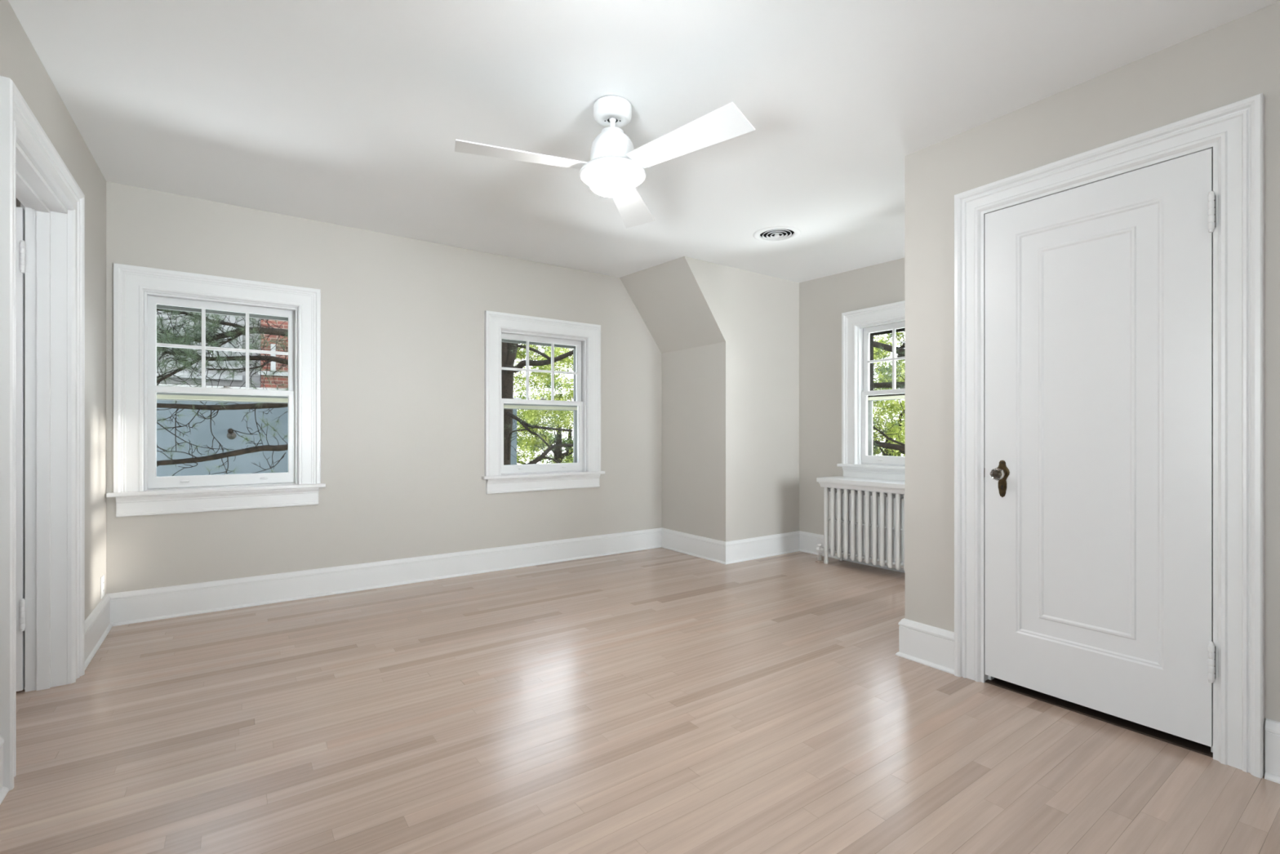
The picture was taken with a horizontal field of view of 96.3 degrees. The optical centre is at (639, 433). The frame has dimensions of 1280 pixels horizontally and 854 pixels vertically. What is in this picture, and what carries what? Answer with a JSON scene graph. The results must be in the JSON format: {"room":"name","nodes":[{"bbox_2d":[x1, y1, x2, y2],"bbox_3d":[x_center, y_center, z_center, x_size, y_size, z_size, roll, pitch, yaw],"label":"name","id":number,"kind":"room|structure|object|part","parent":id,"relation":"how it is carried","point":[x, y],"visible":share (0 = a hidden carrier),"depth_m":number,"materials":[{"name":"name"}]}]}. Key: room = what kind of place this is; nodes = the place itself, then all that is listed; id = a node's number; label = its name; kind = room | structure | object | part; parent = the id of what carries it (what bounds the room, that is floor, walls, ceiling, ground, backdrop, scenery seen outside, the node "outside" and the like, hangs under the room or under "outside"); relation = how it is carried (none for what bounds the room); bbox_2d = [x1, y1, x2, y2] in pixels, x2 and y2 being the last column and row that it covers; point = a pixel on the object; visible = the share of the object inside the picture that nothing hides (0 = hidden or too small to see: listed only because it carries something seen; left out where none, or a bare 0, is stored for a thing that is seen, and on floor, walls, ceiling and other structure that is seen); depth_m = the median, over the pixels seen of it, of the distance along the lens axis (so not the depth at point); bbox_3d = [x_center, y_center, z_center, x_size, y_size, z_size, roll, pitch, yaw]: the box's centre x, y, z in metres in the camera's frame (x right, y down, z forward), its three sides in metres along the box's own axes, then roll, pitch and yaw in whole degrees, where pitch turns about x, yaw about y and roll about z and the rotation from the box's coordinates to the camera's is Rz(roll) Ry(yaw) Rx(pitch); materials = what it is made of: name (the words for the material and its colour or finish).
{"room":"empty bedroom","nodes":[
{"label":"empty bedroom","id":0,"kind":"room"},
{"bbox_2d":[16,198,20,207],"bbox_3d":[-3.144,-0.165,1.830,1.580,2.500,2.620,0,0,-35],"label":"wall","id":1,"kind":"structure","parent":0,"point":[18,202],"depth_m":3.04,"materials":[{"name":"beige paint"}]},
{"bbox_2d":[0,0,106,619],"bbox_3d":[-1.482,-0.171,0.961,0.130,2.512,5.480,0,0,-35],"label":"wall","id":2,"kind":"structure","parent":0,"point":[20,62],"depth_m":2.84,"materials":[{"name":"beige paint"}]},
{"bbox_2d":[0,735,8,804],"bbox_3d":[-0.883,0.995,0.254,0.031,0.181,3.634,0,0,-35],"label":"baseboard","id":3,"kind":"structure","parent":2,"relation":"attached to","point":[3,790],"depth_m":1.72,"materials":[{"name":"white wood"}]},
{"bbox_2d":[0,75,84,790],"bbox_3d":[-2.604,0.003,1.892,0.962,2.165,1.039,0,0,-35],"label":"door frame","id":4,"kind":"structure","parent":2,"relation":"in","point":[42,241],"depth_m":2.42,"materials":[{"name":"white paint"}]},
{"bbox_3d":[-2.630,0.020,2.456,0.018,2.130,0.066,0,0,-35],"label":"hall casing","id":5,"kind":"part","parent":4,"relation":"part of","materials":[{"name":"white wood"}]},
{"bbox_3d":[-2.567,0.758,2.417,0.032,0.118,0.002,0,0,-35],"label":"hinge plate","id":6,"kind":"part","parent":4,"relation":"part of","materials":[{"name":"white metal"}]},
{"bbox_3d":[-2.567,-0.739,2.417,0.032,0.118,0.002,0,0,-35],"label":"hinge plate","id":7,"kind":"part","parent":4,"relation":"part of","materials":[{"name":"white metal"}]},
{"bbox_2d":[84,593,112,669],"bbox_3d":[-2.766,0.995,2.916,0.031,0.181,0.805,0,0,-35],"label":"baseboard","id":8,"kind":"structure","parent":2,"relation":"attached to","point":[98,625],"depth_m":2.92,"materials":[{"name":"white wood"}]},
{"bbox_2d":[100,574,104,598],"bbox_3d":[-2.930,0.835,3.127,0.008,0.116,0.072,0,0,-35],"label":"wall outlet","id":9,"kind":"object","parent":2,"relation":"attached to","point":[102,578],"visible":1,"depth_m":3.11,"materials":[{"name":"white plastic"}]},
{"bbox_2d":[106,181,662,593],"bbox_3d":[-1.043,-0.174,4.774,5.250,2.518,0.240,0,0,-35],"label":"wall","id":10,"kind":"structure","parent":0,"point":[402,319],"depth_m":4.09,"materials":[{"name":"beige paint"}]},
{"bbox_2d":[106,262,325,517],"bbox_3d":[-2.627,-0.244,3.637,1.080,1.436,0.328,0,0,-35],"label":"window","id":11,"kind":"structure","parent":10,"relation":"in","point":[139,291],"depth_m":3.51,"materials":[{"name":"white wood"}]},
{"bbox_3d":[-2.625,-0.537,3.635,0.764,0.577,0.033,0,0,-35],"label":"sash","id":12,"kind":"part","parent":11,"relation":"part of","materials":[{"name":"white wood"}]},
{"bbox_3d":[-2.604,0.021,3.605,0.764,0.610,0.034,0,0,-35],"label":"sash","id":13,"kind":"part","parent":11,"relation":"part of","materials":[{"name":"white wood"}]},
{"bbox_3d":[-2.651,-0.224,3.671,0.766,0.026,0.015,0,0,-35],"label":"storm rail","id":14,"kind":"part","parent":11,"relation":"part of","materials":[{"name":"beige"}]},
{"bbox_3d":[-2.661,0.048,3.685,0.769,0.557,0.018,0,0,-35],"label":"storm frame","id":15,"kind":"part","parent":11,"relation":"part of","materials":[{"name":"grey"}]},
{"bbox_3d":[-2.668,-0.529,3.696,0.769,0.593,0.114,0,0,-35],"label":"storm frame","id":16,"kind":"part","parent":11,"relation":"part of","materials":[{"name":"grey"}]},
{"bbox_2d":[106,527,662,626],"bbox_3d":[-1.392,0.995,4.361,3.944,0.181,0.031,0,0,-35],"label":"baseboard","id":17,"kind":"structure","parent":10,"relation":"attached to","point":[126,607],"depth_m":3.94,"materials":[{"name":"white wood"}]},
{"bbox_2d":[481,310,604,493],"bbox_3d":[-0.852,-0.244,4.892,1.104,1.436,0.328,0,0,-35],"label":"window","id":18,"kind":"structure","parent":10,"relation":"in","point":[584,339],"depth_m":4.85,"materials":[{"name":"white wood"}]},
{"bbox_3d":[-0.894,-0.529,4.952,0.793,0.593,0.114,0,0,-35],"label":"storm frame","id":19,"kind":"part","parent":18,"relation":"part of","materials":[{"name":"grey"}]},
{"bbox_3d":[-0.876,-0.224,4.926,0.790,0.026,0.015,0,0,-35],"label":"storm rail","id":20,"kind":"part","parent":18,"relation":"part of","materials":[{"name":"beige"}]},
{"bbox_3d":[-0.886,0.048,4.941,0.793,0.557,0.018,0,0,-35],"label":"storm frame","id":21,"kind":"part","parent":18,"relation":"part of","materials":[{"name":"grey"}]},
{"bbox_3d":[-0.850,-0.537,4.890,0.788,0.577,0.033,0,0,-35],"label":"sash","id":22,"kind":"part","parent":18,"relation":"part of","materials":[{"name":"white wood"}]},
{"bbox_3d":[-0.829,0.021,4.861,0.788,0.610,0.034,0,0,-35],"label":"sash","id":23,"kind":"part","parent":18,"relation":"part of","materials":[{"name":"white wood"}]},
{"bbox_2d":[0,546,1279,853],"bbox_3d":[-0.037,1.155,1.983,6.830,0.140,5.960,0,0,-35],"label":"floor","id":24,"kind":"structure","parent":0,"point":[656,700],"depth_m":2.00,"materials":[{"name":"brown wood"}]},
{"bbox_2d":[815,487,905,571],"bbox_3d":[1.847,0.758,4.537,0.240,0.653,0.973,0,0,-35],"label":"radiator","id":25,"kind":"object","parent":24,"relation":"on","point":[867,526],"visible":0.66,"depth_m":4.50,"materials":[{"name":"metal"}]},
{"bbox_2d":[816,475,905,494],"bbox_3d":[1.885,0.406,4.488,0.317,0.076,0.972,0,0,-35],"label":"shelf","id":26,"kind":"object","parent":25,"relation":"on","point":[897,486],"visible":0.55,"depth_m":4.49,"materials":[{"name":"white wood"}]},
{"bbox_2d":[8,0,1279,282],"bbox_3d":[0.608,-1.452,2.439,5.250,0.194,5.960,0,0,-35],"label":"ceiling","id":27,"kind":"structure","parent":0,"point":[353,113],"depth_m":2.33,"materials":[{"name":"white paint"}]},
{"bbox_2d":[454,95,755,228],"bbox_3d":[-0.124,-1.191,2.304,1.127,0.353,1.117,0,0,-35],"label":"ceiling fan","id":28,"kind":"object","parent":27,"relation":"hanging from","point":[615,169],"visible":1,"depth_m":2.30,"materials":[{"name":"white"}]},
{"bbox_3d":[-0.467,-1.098,2.270,0.504,0.005,0.156,0,11,-19],"label":"blade","id":29,"kind":"part","parent":28,"relation":"part of","materials":[{"name":"white plastic"}]},
{"bbox_2d":[589,167,635,197],"bbox_3d":[-0.114,-1.041,2.393,0.193,0.053,0.193,0,0,-35],"label":"diffuser","id":30,"kind":"object","parent":28,"relation":"attached to","point":[611,182],"depth_m":2.34,"materials":[{"name":"white glass"}]},
{"bbox_3d":[-0.045,-1.098,2.761,0.156,0.005,0.504,-11,-2,10],"label":"blade","id":31,"kind":"part","parent":28,"relation":"part of","materials":[{"name":"white paint"}]},
{"bbox_3d":[0.169,-1.098,2.150,0.504,0.005,0.156,0,-11,41],"label":"blade","id":32,"kind":"part","parent":28,"relation":"part of","materials":[{"name":"white plastic"}]},
{"bbox_2d":[753,226,800,242],"bbox_3d":[0.949,-1.425,3.975,0.320,0.124,0.320,0,0,-35],"label":"ceiling vent","id":33,"kind":"object","parent":27,"relation":"in","point":[775,233],"visible":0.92,"depth_m":3.99,"materials":[{"name":"white metal"}]},
{"bbox_2d":[619,256,799,541],"bbox_3d":[0.647,-0.171,5.283,1.422,2.511,0.880,0,0,-35],"label":"wall","id":34,"kind":"structure","parent":0,"point":[726,338],"depth_m":5.04,"materials":[{"name":"beige paint"}]},
{"bbox_2d":[661,527,725,564],"bbox_3d":[0.459,0.995,5.132,0.031,0.181,0.911,0,0,-35],"label":"baseboard","id":35,"kind":"structure","parent":34,"relation":"attached to","point":[712,549],"depth_m":5.09,"materials":[{"name":"white wood"}]},
{"bbox_2d":[725,530,799,564],"bbox_3d":[1.095,0.995,5.043,0.967,0.181,0.031,0,0,-35],"label":"baseboard","id":36,"kind":"structure","parent":34,"relation":"attached to","point":[749,548],"depth_m":5.01,"materials":[{"name":"white wood"}]},
{"bbox_2d":[799,257,905,535],"bbox_3d":[2.653,-0.171,3.886,0.240,2.512,5.480,0,0,-35],"label":"wall","id":37,"kind":"structure","parent":0,"point":[823,300],"depth_m":5.11,"materials":[{"name":"beige paint"}]},
{"bbox_2d":[799,530,905,573],"bbox_3d":[2.797,0.995,3.448,0.031,0.181,4.600,0,0,-35],"label":"baseboard","id":38,"kind":"structure","parent":37,"relation":"attached to","point":[808,541],"depth_m":5.17,"materials":[{"name":"white wood"}]},
{"bbox_2d":[836,300,905,480],"bbox_3d":[2.139,-0.318,4.588,0.328,1.436,1.082,0,0,-35],"label":"window","id":39,"kind":"structure","parent":37,"relation":"in","point":[859,327],"depth_m":4.84,"materials":[{"name":"white wood"}]},
{"bbox_3d":[2.108,-0.053,4.565,0.034,0.610,0.766,0,0,-35],"label":"sash","id":40,"kind":"part","parent":39,"relation":"part of","materials":[{"name":"white wood"}]},
{"bbox_3d":[2.137,-0.612,4.586,0.033,0.577,0.766,0,0,-35],"label":"sash","id":41,"kind":"part","parent":39,"relation":"part of","materials":[{"name":"white wood"}]},
{"bbox_3d":[2.173,-0.298,4.612,0.015,0.026,0.768,0,0,-35],"label":"storm rail","id":42,"kind":"part","parent":39,"relation":"part of","materials":[{"name":"beige"}]},
{"bbox_3d":[2.188,-0.026,4.622,0.018,0.557,0.771,0,0,-35],"label":"storm frame","id":43,"kind":"part","parent":39,"relation":"part of","materials":[{"name":"grey"}]},
{"bbox_3d":[2.199,-0.604,4.630,0.114,0.593,0.771,0,0,-35],"label":"storm frame","id":44,"kind":"part","parent":39,"relation":"part of","materials":[{"name":"white"}]},
{"bbox_2d":[905,1,1279,773],"bbox_3d":[2.104,-0.138,1.758,0.115,2.445,2.640,0,0,-35],"label":"wall","id":45,"kind":"structure","parent":0,"point":[1237,60],"depth_m":2.33,"materials":[{"name":"beige paint"}]},
{"bbox_2d":[895,618,954,674],"bbox_3d":[1.347,0.995,2.702,0.031,0.181,0.286,0,0,-35],"label":"baseboard","id":46,"kind":"structure","parent":45,"relation":"attached to","point":[927,645],"depth_m":2.69,"materials":[{"name":"white wood"}]},
{"bbox_2d":[954,93,1264,777],"bbox_3d":[1.729,0.006,2.222,0.191,2.157,0.947,0,0,-35],"label":"door","id":47,"kind":"structure","parent":45,"relation":"in","point":[1109,298],"depth_m":2.12,"materials":[{"name":"white paint"}]},
{"bbox_3d":[1.501,0.170,2.408,0.034,0.055,0.055,0,0,-35],"label":"knob","id":48,"kind":"part","parent":47,"relation":"part of","materials":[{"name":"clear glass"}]},
{"bbox_2d":[1264,718,1279,783],"bbox_3d":[2.391,0.995,1.225,0.031,0.181,1.438,0,0,-35],"label":"baseboard","id":49,"kind":"structure","parent":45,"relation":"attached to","point":[1272,727],"depth_m":1.80,"materials":[{"name":"white wood"}]},
{"label":"outside","id":50,"kind":"structure","parent":0,"visible":0},
{"bbox_3d":[-4.580,4.385,15.133,70.000,0.200,70.000,0,0,-35],"label":"ground","id":51,"kind":"structure","parent":50,"visible":0},
{"bbox_2d":[156,311,521,476],"bbox_3d":[-7.450,-1.015,8.713,9.899,10.600,4.970,0,0,-35],"label":"house","id":52,"kind":"structure","parent":51,"relation":"on","point":[228,420],"depth_m":7.45,"materials":[{"name":"blue paint"}]},
{"bbox_3d":[-8.018,-1.650,10.932,0.128,0.670,0.030,0,0,-35],"label":"house pane","id":53,"kind":"part","parent":52,"relation":"part of","materials":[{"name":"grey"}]},
{"bbox_3d":[-7.848,-1.650,11.052,0.128,0.670,0.030,0,0,-35],"label":"house pane","id":54,"kind":"part","parent":52,"relation":"part of","materials":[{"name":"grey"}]},
{"bbox_2d":[156,308,573,475],"bbox_3d":[-2.664,1.188,6.213,4.944,6.196,1.442,0,0,-44],"label":"tree","id":55,"kind":"object","parent":51,"relation":"on","point":[508,350],"visible":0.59,"depth_m":5.03,"materials":[{"name":"green plant"}]},
{"bbox_2d":[513,343,573,464],"bbox_3d":[-2.017,0.563,13.882,4.475,7.470,3.751,0,0,-5],"label":"leafy tree","id":56,"kind":"object","parent":51,"relation":"on","point":[526,415],"visible":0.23,"depth_m":13.37,"materials":[{"name":"green plant"}]},
{"bbox_2d":[513,345,573,463],"bbox_3d":[-2.510,0.119,19.710,6.856,8.358,3.793,0,0,-27],"label":"leafy tree","id":57,"kind":"object","parent":51,"relation":"on","point":[565,439],"visible":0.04,"depth_m":19.00,"materials":[{"name":"green plant"}]},
{"bbox_2d":[872,331,905,456],"bbox_3d":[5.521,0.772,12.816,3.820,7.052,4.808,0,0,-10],"label":"leafy tree","id":58,"kind":"object","parent":51,"relation":"on","point":[896,404],"visible":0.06,"depth_m":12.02,"materials":[{"name":"green plant"}]},
{"bbox_2d":[872,334,905,456],"bbox_3d":[8.559,0.193,19.037,3.680,8.210,7.441,0,0,-42],"label":"leafy tree","id":59,"kind":"object","parent":51,"relation":"on","point":[888,363],"visible":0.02,"depth_m":19.09,"materials":[{"name":"green plant"}]}
]}

